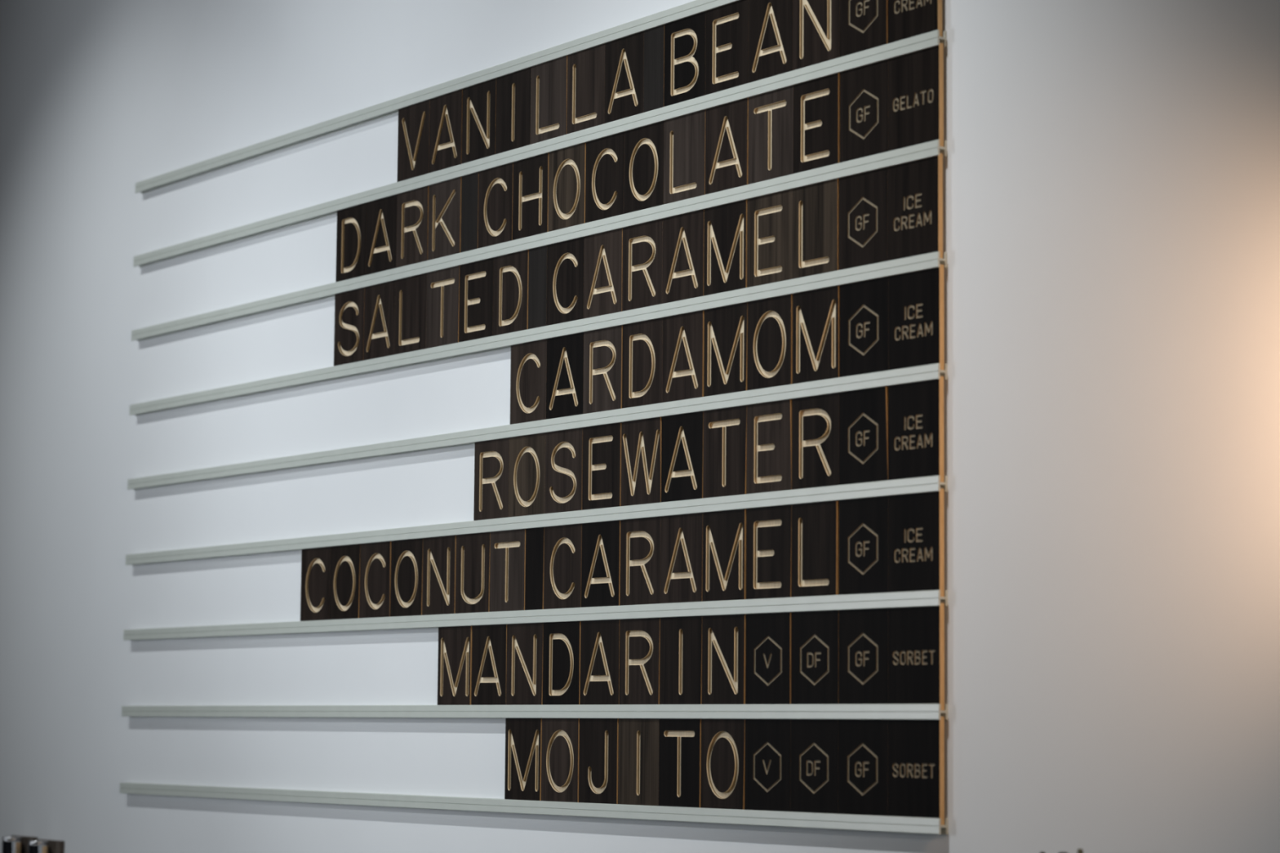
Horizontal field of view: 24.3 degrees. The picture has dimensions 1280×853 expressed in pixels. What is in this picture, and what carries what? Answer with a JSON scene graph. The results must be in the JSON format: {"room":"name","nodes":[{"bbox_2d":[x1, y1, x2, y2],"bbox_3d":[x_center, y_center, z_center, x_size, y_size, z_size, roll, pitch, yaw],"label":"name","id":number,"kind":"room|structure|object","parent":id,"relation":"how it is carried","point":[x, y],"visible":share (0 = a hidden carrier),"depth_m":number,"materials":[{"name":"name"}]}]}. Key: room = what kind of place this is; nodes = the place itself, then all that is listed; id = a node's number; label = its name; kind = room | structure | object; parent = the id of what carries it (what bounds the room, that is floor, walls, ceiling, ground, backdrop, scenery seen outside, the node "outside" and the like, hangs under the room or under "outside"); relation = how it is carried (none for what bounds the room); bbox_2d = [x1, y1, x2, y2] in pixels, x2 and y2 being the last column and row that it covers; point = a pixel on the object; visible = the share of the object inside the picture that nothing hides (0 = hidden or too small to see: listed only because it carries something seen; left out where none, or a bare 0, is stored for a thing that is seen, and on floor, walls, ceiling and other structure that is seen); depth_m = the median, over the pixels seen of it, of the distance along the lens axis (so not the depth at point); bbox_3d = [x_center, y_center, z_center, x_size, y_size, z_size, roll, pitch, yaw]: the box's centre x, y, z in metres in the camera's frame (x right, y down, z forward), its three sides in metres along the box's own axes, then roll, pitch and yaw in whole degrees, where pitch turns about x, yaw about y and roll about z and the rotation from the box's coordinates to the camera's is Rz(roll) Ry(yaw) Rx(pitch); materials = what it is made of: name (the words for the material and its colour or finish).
{"room":"eatery","nodes":[
{"label":"eatery","id":0,"kind":"room"},
{"bbox_2d":[0,0,1279,852],"bbox_3d":[-0.206,-0.165,3.884,0.150,4.200,10.000,5,-7,-35],"label":"wall","id":1,"kind":"structure","parent":0,"point":[1111,168],"depth_m":3.78,"materials":[{"name":"white paint"}]},
{"bbox_2d":[135,0,739,194],"bbox_3d":[-0.230,-0.438,3.809,0.012,0.016,1.866,5,-7,-35],"label":"rail","id":2,"kind":"object","parent":1,"relation":"attached to","point":[392,106],"visible":1,"depth_m":3.88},
{"bbox_2d":[119,782,947,834],"bbox_3d":[-0.238,0.471,3.716,0.012,0.017,1.866,5,-7,-35],"label":"rail","id":3,"kind":"object","parent":1,"relation":"attached to","point":[731,816],"visible":1,"depth_m":3.49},
{"bbox_2d":[300,0,944,825],"bbox_3d":[-0.077,-0.003,3.542,0.006,0.908,1.321,5,-7,-35],"label":"tiles","id":4,"kind":"object","parent":3,"relation":"on","point":[916,748],"depth_m":3.35,"materials":[{"name":"black wood"}]},
{"bbox_2d":[121,703,947,719],"bbox_3d":[-0.237,0.358,3.728,0.012,0.016,1.866,5,-7,-35],"label":"rail","id":5,"kind":"object","parent":1,"relation":"attached to","point":[854,711],"visible":1,"depth_m":3.49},
{"bbox_2d":[123,590,947,640],"bbox_3d":[-0.236,0.244,3.740,0.012,0.017,1.866,5,-7,-35],"label":"rail","id":6,"kind":"object","parent":1,"relation":"attached to","point":[929,597],"visible":1,"depth_m":3.51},
{"bbox_2d":[125,475,947,565],"bbox_3d":[-0.235,0.130,3.751,0.012,0.016,1.866,5,-7,-35],"label":"rail","id":7,"kind":"object","parent":1,"relation":"attached to","point":[931,483],"visible":1,"depth_m":3.52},
{"bbox_2d":[127,363,946,489],"bbox_3d":[-0.234,0.016,3.763,0.012,0.017,1.866,5,-7,-35],"label":"rail","id":8,"kind":"object","parent":1,"relation":"attached to","point":[931,371],"visible":1,"depth_m":3.56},
{"bbox_2d":[128,251,946,415],"bbox_3d":[-0.233,-0.097,3.774,0.012,0.016,1.866,5,-7,-35],"label":"rail","id":9,"kind":"object","parent":1,"relation":"attached to","point":[928,260],"visible":1,"depth_m":3.58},
{"bbox_2d":[131,139,946,341],"bbox_3d":[-0.232,-0.211,3.786,0.012,0.017,1.866,5,-7,-35],"label":"rail","id":10,"kind":"object","parent":1,"relation":"attached to","point":[931,148],"visible":1,"depth_m":3.58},
{"bbox_2d":[133,29,946,267],"bbox_3d":[-0.231,-0.325,3.797,0.012,0.016,1.866,5,-7,-35],"label":"rail","id":11,"kind":"object","parent":1,"relation":"attached to","point":[930,39],"visible":1,"depth_m":3.60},
{"bbox_3d":[-0.280,0.814,3.615,0.152,0.030,3.600,5,-7,-35],"label":"trim","id":12,"kind":"structure","parent":1,"relation":"attached to","visible":0},
{"bbox_2d":[1,835,37,852],"bbox_3d":[-1.002,0.781,4.738,0.042,0.251,0.087,5,-7,-35],"label":"canister","id":13,"kind":"object","parent":12,"relation":"on","point":[12,844],"visible":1,"depth_m":4.73,"materials":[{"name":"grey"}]},
{"bbox_2d":[28,839,64,852],"bbox_3d":[-0.944,0.774,4.655,0.042,0.248,0.087,5,-7,-35],"label":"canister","id":14,"kind":"object","parent":12,"relation":"on","point":[40,846],"visible":1,"depth_m":4.65,"materials":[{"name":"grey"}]},
{"bbox_2d":[1077,848,1083,852],"bbox_3d":[0.405,0.551,2.724,0.006,0.324,0.006,5,-7,-35],"label":"stick","id":15,"kind":"object","parent":12,"relation":"on","point":[1079,851],"visible":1,"depth_m":2.74,"materials":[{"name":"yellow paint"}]}
]}

